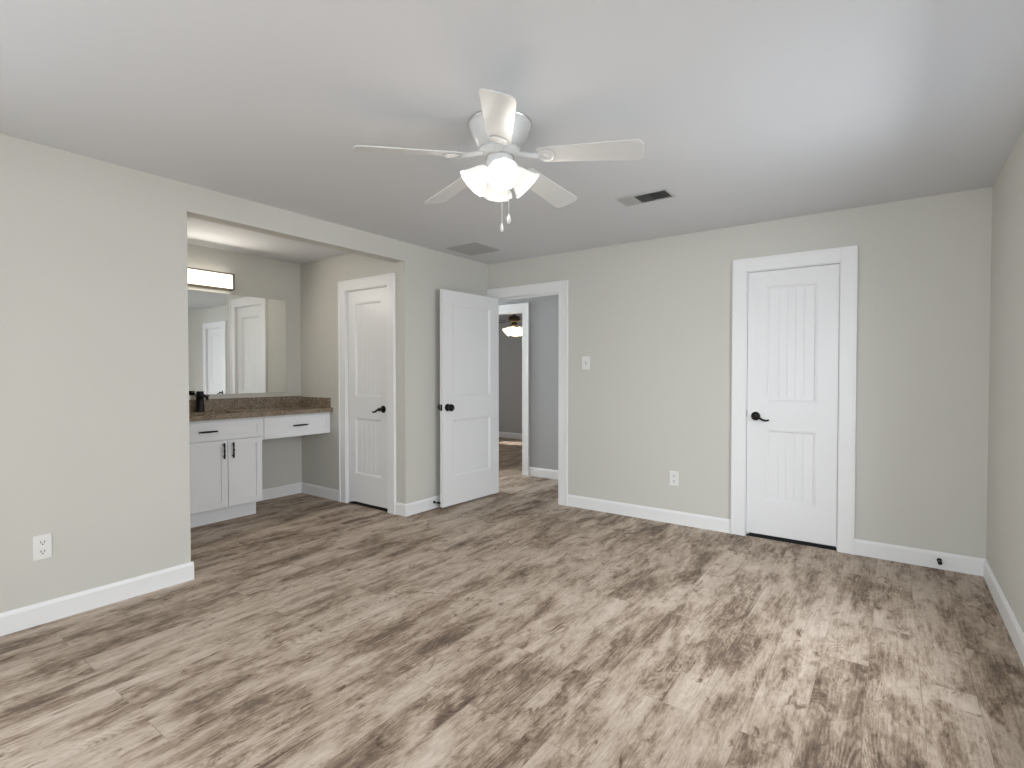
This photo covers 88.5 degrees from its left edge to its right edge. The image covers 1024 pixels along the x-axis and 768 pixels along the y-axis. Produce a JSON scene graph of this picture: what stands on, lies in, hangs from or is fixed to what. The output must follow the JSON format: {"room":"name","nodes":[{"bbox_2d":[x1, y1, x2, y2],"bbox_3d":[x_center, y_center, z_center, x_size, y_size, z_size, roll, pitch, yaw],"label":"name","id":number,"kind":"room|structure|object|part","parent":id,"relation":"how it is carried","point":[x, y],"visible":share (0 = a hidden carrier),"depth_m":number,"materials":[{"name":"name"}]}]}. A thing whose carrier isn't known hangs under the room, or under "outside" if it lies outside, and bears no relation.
{"room":"empty bedroom","nodes":[
{"label":"empty bedroom","id":0,"kind":"room"},
{"bbox_2d":[0,134,487,612],"bbox_3d":[-2.038,-0.002,3.275,0.120,2.440,5.915,1,1,36],"label":"wall","id":1,"kind":"structure","parent":0,"point":[95,445],"depth_m":2.91,"materials":[{"name":"grey paint"}]},
{"bbox_2d":[33,533,51,560],"bbox_3d":[-2.397,0.838,2.683,0.010,0.124,0.074,1,1,36],"label":"wall outlet","id":2,"kind":"object","parent":1,"relation":"attached to","point":[42,544],"visible":1,"depth_m":2.68,"materials":[{"name":"white plastic"}]},
{"bbox_2d":[38,539,46,545],"bbox_3d":[-2.396,0.814,2.682,0.003,0.033,0.033,1,1,36],"label":"receptacle","id":3,"kind":"object","parent":2,"relation":"attached to","point":[41,542],"depth_m":2.68,"materials":[{"name":"grey plastic"}]},
{"bbox_2d":[38,548,46,554],"bbox_3d":[-2.396,0.861,2.683,0.003,0.033,0.033,1,1,36],"label":"receptacle","id":4,"kind":"object","parent":2,"relation":"attached to","point":[41,551],"depth_m":2.68,"materials":[{"name":"grey plastic"}]},
{"bbox_2d":[0,561,193,636],"bbox_3d":[-2.897,1.186,2.099,0.133,0.110,2.968,1,1,36],"label":"baseboard","id":5,"kind":"structure","parent":1,"relation":"attached to","point":[26,617],"depth_m":2.84,"materials":[{"name":"white paint"}]},
{"bbox_2d":[395,495,439,516],"bbox_3d":[-0.657,1.127,5.196,0.135,0.110,1.177,1,1,36],"label":"baseboard","id":6,"kind":"object","parent":1,"relation":"attached to","point":[401,509],"visible":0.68,"depth_m":4.79,"materials":[{"name":"white paint"}]},
{"bbox_2d":[187,244,301,488],"bbox_3d":[-2.729,-0.036,5.071,0.120,2.440,3.815,1,1,36],"label":"wall","id":7,"kind":"structure","parent":0,"point":[255,276],"depth_m":5.38,"materials":[{"name":"grey paint"}]},
{"bbox_2d":[187,267,234,290],"bbox_3d":[-2.876,-0.949,4.684,0.075,0.154,0.760,1,1,36],"label":"vanity light","id":8,"kind":"object","parent":7,"relation":"attached to","point":[197,277],"visible":0.6,"depth_m":4.80,"materials":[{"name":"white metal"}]},
{"bbox_3d":[-2.902,-0.949,4.702,0.012,0.154,0.760,1,1,36],"label":"plate","id":9,"kind":"part","parent":8,"relation":"part of","materials":[{"name":"brown metal"}]},
{"bbox_2d":[188,289,286,394],"bbox_3d":[-2.858,-0.367,4.778,0.006,0.952,1.725,1,1,36],"label":"wall mirror","id":10,"kind":"object","parent":7,"relation":"attached to","point":[237,343],"visible":0.51,"depth_m":5.05,"materials":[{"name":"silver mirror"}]},
{"bbox_2d":[189,396,330,411],"bbox_3d":[-2.529,0.203,4.803,0.521,0.108,1.649,1,1,36],"label":"backsplash","id":11,"kind":"structure","parent":7,"relation":"attached to","point":[279,401],"depth_m":5.24,"materials":[{"name":"brown stone"}]},
{"bbox_2d":[257,482,301,501],"bbox_3d":[-3.022,1.139,4.574,0.013,0.110,2.630,1,1,36],"label":"baseboard","id":12,"kind":"structure","parent":7,"relation":"attached to","point":[280,491],"depth_m":5.44,"materials":[{"name":"white paint"}]},
{"bbox_2d":[300,253,396,501],"bbox_3d":[-1.617,-0.039,5.232,1.493,2.440,0.120,1,1,36],"label":"wall","id":13,"kind":"structure","parent":0,"point":[319,279],"depth_m":5.38,"materials":[{"name":"grey paint"}]},
{"bbox_2d":[301,482,338,500],"bbox_3d":[-1.980,1.123,5.435,0.666,0.110,0.013,1,1,36],"label":"baseboard","id":14,"kind":"structure","parent":13,"relation":"attached to","point":[315,490],"depth_m":5.43,"materials":[{"name":"white paint"}]},
{"bbox_2d":[338,273,395,514],"bbox_3d":[-1.349,0.094,5.028,0.812,2.182,0.149,1,1,36],"label":"door frame","id":15,"kind":"structure","parent":13,"relation":"attached to","point":[384,280],"depth_m":5.03,"materials":[{"name":"white paint"}]},
{"bbox_2d":[348,287,387,508],"bbox_3d":[-1.379,0.136,4.988,0.594,2.045,0.096,1,1,36],"label":"door","id":16,"kind":"structure","parent":13,"relation":"in","point":[367,309],"depth_m":5.01,"materials":[{"name":"white paint"}]},
{"bbox_3d":[-1.238,0.244,4.867,0.139,0.071,0.062,1,1,36],"label":"handle","id":17,"kind":"part","parent":16,"relation":"part of","materials":[{"name":"black metal"}]},
{"bbox_2d":[499,313,521,432],"bbox_3d":[0.360,-0.131,10.133,5.100,2.440,0.120,1,1,36],"label":"wall","id":18,"kind":"structure","parent":0,"point":[510,347],"depth_m":10.35,"materials":[{"name":"grey paint"}]},
{"bbox_2d":[499,432,521,438],"bbox_3d":[0.321,1.034,10.101,5.100,0.110,0.013,1,1,36],"label":"baseboard","id":19,"kind":"structure","parent":18,"relation":"attached to","point":[501,434],"depth_m":10.35,"materials":[{"name":"white paint"}]},
{"bbox_2d":[499,314,521,336],"bbox_3d":[0.017,-1.042,8.559,1.200,0.560,1.157,1,1,36],"label":"ceiling fan","id":20,"kind":"object","parent":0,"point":[512,331],"visible":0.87,"depth_m":8.53,"materials":[{"name":"brown metal"}]},
{"bbox_3d":[-0.095,-0.844,8.634,0.155,0.160,0.155,-1,1,-33],"label":"lamp shade","id":21,"kind":"part","parent":20,"relation":"part of","materials":[{"name":"white glass"}]},
{"bbox_3d":[0.003,-0.840,8.467,0.155,0.160,0.155,-1,1,-33],"label":"lamp shade","id":22,"kind":"part","parent":20,"relation":"part of","materials":[{"name":"white glass"}]},
{"bbox_3d":[0.170,-0.842,8.565,0.155,0.160,0.155,-1,1,-33],"label":"lamp shade","id":23,"kind":"part","parent":20,"relation":"part of","materials":[{"name":"white glass"}]},
{"bbox_2d":[0,437,1023,767],"bbox_3d":[-1.103,1.235,5.057,8.912,0.100,10.100,1,1,36],"label":"floor","id":24,"kind":"structure","parent":0,"point":[514,626],"depth_m":2.40,"materials":[{"name":"brown laminate"}]},
{"bbox_2d":[189,417,262,527],"bbox_3d":[-2.717,0.750,4.519,0.564,0.889,0.912,1,1,36],"label":"vanity cabinet","id":25,"kind":"object","parent":24,"relation":"on","point":[226,454],"visible":0.59,"depth_m":4.49,"materials":[{"name":"white paint"}]},
{"bbox_3d":[-2.514,0.405,4.346,0.040,0.017,0.151,1,1,36],"label":"handle","id":26,"kind":"part","parent":25,"relation":"part of","materials":[{"name":"black metal"}]},
{"bbox_3d":[-2.529,0.776,4.384,0.020,0.573,0.299,1,1,36],"label":"door","id":27,"kind":"part","parent":25,"relation":"part of","materials":[{"name":"white paint"}]},
{"bbox_3d":[-2.439,0.576,4.453,0.040,0.136,0.017,1,1,36],"label":"handle","id":28,"kind":"part","parent":25,"relation":"part of","materials":[{"name":"black metal"}]},
{"bbox_3d":[-2.529,0.404,4.377,0.020,0.157,0.906,1,1,36],"label":"drawer","id":29,"kind":"part","parent":25,"relation":"part of","materials":[{"name":"white paint"}]},
{"bbox_3d":[-2.394,0.575,4.515,0.040,0.136,0.017,1,1,36],"label":"handle","id":30,"kind":"part","parent":25,"relation":"part of","materials":[{"name":"black metal"}]},
{"bbox_3d":[-2.351,0.771,4.630,0.020,0.573,0.299,1,1,36],"label":"door","id":31,"kind":"part","parent":25,"relation":"part of","materials":[{"name":"white paint"}]},
{"bbox_2d":[189,396,332,421],"bbox_3d":[-2.515,0.292,4.795,0.555,0.285,1.649,1,1,36],"label":"countertop","id":32,"kind":"structure","parent":25,"relation":"on","point":[227,408],"depth_m":5.03,"materials":[{"name":"brown stone"}]},
{"bbox_2d":[195,391,209,411],"bbox_3d":[-2.762,0.167,4.680,0.114,0.185,0.178,-1,1,-28],"label":"faucet","id":33,"kind":"object","parent":32,"relation":"on","point":[200,395],"visible":0.99,"depth_m":4.69,"materials":[{"name":"black metal"}]},
{"bbox_3d":[-2.740,0.126,4.671,0.157,0.050,0.030,1,1,36],"label":"spout","id":34,"kind":"part","parent":33,"relation":"part of","materials":[{"name":"black metal"}]},
{"bbox_2d":[261,412,329,439],"bbox_3d":[-2.239,0.400,5.174,0.564,0.213,0.715,1,1,36],"label":"drawer unit","id":35,"kind":"object","parent":32,"relation":"attached to","point":[281,426],"visible":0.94,"depth_m":5.01,"materials":[{"name":"white paint"}]},
{"bbox_2d":[349,501,387,511],"bbox_3d":[-1.343,1.183,5.057,0.600,0.004,0.100,1,1,36],"label":"threshold","id":36,"kind":"object","parent":24,"relation":"on","point":[353,502],"visible":0.57,"depth_m":5.03,"materials":[{"name":"black"}]},
{"bbox_2d":[746,532,836,550],"bbox_3d":[2.124,1.202,4.010,0.614,0.004,0.100,1,1,36],"label":"threshold","id":37,"kind":"object","parent":24,"relation":"on","point":[749,533],"visible":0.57,"depth_m":3.98,"materials":[{"name":"black"}]},
{"bbox_2d":[0,0,1023,263],"bbox_3d":[-1.103,-1.305,5.009,8.912,0.100,10.100,1,1,36],"label":"ceiling","id":38,"kind":"structure","parent":0,"point":[746,111],"depth_m":2.20,"materials":[{"name":"white paint"}]},
{"bbox_2d":[446,242,499,255],"bbox_3d":[-0.360,-1.247,4.904,0.360,0.011,0.360,1,1,36],"label":"ceiling vent","id":39,"kind":"object","parent":38,"relation":"in","point":[475,248],"visible":1,"depth_m":4.88,"materials":[{"name":"grey metal"}]},
{"bbox_2d":[354,89,643,231],"bbox_3d":[-0.104,-0.957,2.439,1.208,0.499,1.266,0,1,-19],"label":"ceiling fan","id":40,"kind":"object","parent":38,"relation":"hanging from","point":[499,132],"visible":1,"depth_m":2.37,"materials":[{"name":"white metal"}]},
{"bbox_3d":[-0.454,-1.022,2.322,0.469,0.065,0.135,0,1,-20],"label":"blade","id":41,"kind":"part","parent":40,"relation":"part of","materials":[{"name":"white wood"}]},
{"bbox_3d":[-0.304,-1.031,2.791,0.135,0.065,0.469,-1,1,-38],"label":"blade","id":42,"kind":"part","parent":40,"relation":"part of","materials":[{"name":"white wood"}]},
{"bbox_3d":[-0.223,-1.047,2.404,0.182,0.056,0.080,-1,1,-25],"label":"blade arm","id":43,"kind":"part","parent":40,"relation":"part of","materials":[{"name":"white metal"}]},
{"bbox_3d":[-0.180,-0.942,2.438,0.138,0.142,0.137,1,1,36],"label":"lamp shade","id":44,"kind":"part","parent":40,"relation":"part of","materials":[{"name":"white glass"}]},
{"bbox_3d":[-0.073,-0.944,2.578,0.137,0.142,0.138,1,1,36],"label":"lamp shade","id":45,"kind":"part","parent":40,"relation":"part of","materials":[{"name":"white glass"}]},
{"bbox_3d":[-0.055,-1.017,2.034,0.135,0.065,0.469,0,1,-2],"label":"blade","id":46,"kind":"part","parent":40,"relation":"part of","materials":[{"name":"white wood"}]},
{"bbox_3d":[-0.062,-1.045,2.279,0.080,0.056,0.182,0,1,-7],"label":"blade arm","id":47,"kind":"part","parent":40,"relation":"part of","materials":[{"name":"white metal"}]},
{"bbox_3d":[-0.043,-0.963,2.362,0.051,0.068,0.066,0,1,13],"label":"bulb","id":48,"kind":"part","parent":40,"relation":"part of","materials":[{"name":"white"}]},
{"bbox_3d":[-0.039,-0.940,2.331,0.137,0.142,0.138,1,1,36],"label":"lamp shade","id":49,"kind":"part","parent":40,"relation":"part of","materials":[{"name":"white glass"}]},
{"bbox_3d":[0.067,-0.942,2.472,0.138,0.142,0.137,1,1,36],"label":"lamp shade","id":50,"kind":"part","parent":40,"relation":"part of","materials":[{"name":"white glass"}]},
{"bbox_3d":[0.107,-1.047,2.394,0.182,0.056,0.080,0,1,11],"label":"blade arm","id":51,"kind":"part","parent":40,"relation":"part of","materials":[{"name":"white metal"}]},
{"bbox_3d":[0.184,-1.031,2.796,0.135,0.065,0.471,1,1,36],"label":"blade","id":52,"kind":"part","parent":40,"relation":"part of","materials":[{"name":"white wood"}]},
{"bbox_3d":[0.343,-1.022,2.325,0.469,0.065,0.135,0,1,16],"label":"blade","id":53,"kind":"part","parent":40,"relation":"part of","materials":[{"name":"white wood"}]},
{"bbox_2d":[615,188,676,206],"bbox_3d":[0.881,-1.219,3.463,0.350,0.014,0.190,1,1,36],"label":"ceiling vent","id":54,"kind":"object","parent":38,"relation":"in","point":[660,194],"visible":1,"depth_m":3.45,"materials":[{"name":"grey metal"}]},
{"bbox_2d":[499,295,558,469],"bbox_3d":[0.145,-0.066,6.672,8.812,2.440,0.120,1,1,36],"label":"wall","id":55,"kind":"structure","parent":0,"point":[543,366],"depth_m":6.42,"materials":[{"name":"grey paint"}]},
{"bbox_2d":[499,303,529,475],"bbox_3d":[-0.157,0.073,6.880,1.000,2.155,0.149,1,1,36],"label":"door frame","id":56,"kind":"structure","parent":55,"relation":"attached to","point":[524,308],"depth_m":6.57,"materials":[{"name":"white paint"}]},
{"bbox_2d":[529,467,557,479],"bbox_3d":[0.928,1.111,6.045,1.760,0.110,0.013,1,1,36],"label":"baseboard","id":57,"kind":"structure","parent":55,"relation":"attached to","point":[536,472],"depth_m":6.43,"materials":[{"name":"white paint"}]},
{"bbox_2d":[488,186,992,558],"bbox_3d":[0.279,-0.041,5.322,7.012,2.440,0.120,1,1,36],"label":"wall","id":58,"kind":"structure","parent":0,"point":[652,318],"depth_m":3.85,"materials":[{"name":"grey paint"}]},
{"bbox_2d":[438,289,498,507],"bbox_3d":[-0.404,0.140,5.226,0.179,2.039,0.824,1,1,39],"label":"door","id":59,"kind":"structure","parent":58,"relation":"in","point":[468,407],"depth_m":5.18,"materials":[{"name":"white paint"}]},
{"bbox_3d":[-0.580,0.230,4.923,0.073,0.070,0.070,1,1,39],"label":"knob","id":60,"kind":"part","parent":59,"relation":"part of","materials":[{"name":"black metal"}]},
{"bbox_2d":[487,280,567,505],"bbox_3d":[0.172,0.092,5.389,0.984,2.172,0.149,1,1,36],"label":"door frame","id":61,"kind":"structure","parent":58,"relation":"attached to","point":[560,288],"depth_m":5.09,"materials":[{"name":"white paint"}]},
{"bbox_2d":[582,356,589,369],"bbox_3d":[0.691,-0.188,4.935,0.082,0.125,0.018,1,1,36],"label":"light switch","id":62,"kind":"object","parent":58,"relation":"attached to","point":[585,359],"visible":1,"depth_m":4.93,"materials":[{"name":"white plastic"}]},
{"bbox_2d":[567,494,730,533],"bbox_3d":[1.144,1.138,4.636,1.497,0.110,0.013,1,1,36],"label":"baseboard","id":63,"kind":"structure","parent":58,"relation":"attached to","point":[638,511],"depth_m":4.57,"materials":[{"name":"white paint"}]},
{"bbox_2d":[670,471,678,485],"bbox_3d":[1.377,0.810,4.463,0.078,0.122,0.010,1,1,36],"label":"wall outlet","id":64,"kind":"object","parent":58,"relation":"attached to","point":[674,475],"visible":1,"depth_m":4.46,"materials":[{"name":"white plastic"}]},
{"bbox_2d":[746,264,839,546],"bbox_3d":[2.087,0.160,3.942,0.612,2.035,0.096,1,1,36],"label":"door","id":65,"kind":"structure","parent":58,"relation":"in","point":[793,382],"depth_m":3.94,"materials":[{"name":"white paint"}]},
{"bbox_3d":[1.911,0.259,4.050,0.139,0.071,0.062,1,1,36],"label":"handle","id":66,"kind":"part","parent":65,"relation":"part of","materials":[{"name":"black metal"}]},
{"bbox_2d":[731,245,857,554],"bbox_3d":[2.118,0.119,3.981,0.826,2.172,0.149,1,1,36],"label":"door frame","id":67,"kind":"structure","parent":58,"relation":"attached to","point":[847,257],"depth_m":3.77,"materials":[{"name":"white paint"}]},
{"bbox_2d":[854,539,984,575],"bbox_3d":[2.701,1.159,3.509,0.695,0.110,0.013,1,1,36],"label":"baseboard","id":68,"kind":"structure","parent":58,"relation":"attached to","point":[903,554],"depth_m":3.49,"materials":[{"name":"white paint"}]},
{"bbox_2d":[937,558,941,564],"bbox_3d":[2.771,1.158,3.404,0.028,0.028,0.076,1,1,36],"label":"door stop","id":69,"kind":"object","parent":58,"relation":"attached to","point":[939,560],"visible":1,"depth_m":3.40,"materials":[{"name":"black metal"}]},
{"bbox_2d":[986,129,1023,632],"bbox_3d":[1.266,0.045,0.810,0.120,2.440,6.035,1,1,36],"label":"wall","id":70,"kind":"structure","parent":0,"point":[1005,482],"depth_m":2.76,"materials":[{"name":"grey paint"}]},
{"bbox_2d":[983,559,1023,665],"bbox_3d":[1.244,1.208,0.914,0.013,0.110,5.902,1,1,36],"label":"baseboard","id":71,"kind":"structure","parent":70,"relation":"attached to","point":[1011,623],"depth_m":2.67,"materials":[{"name":"white paint"}]}
]}

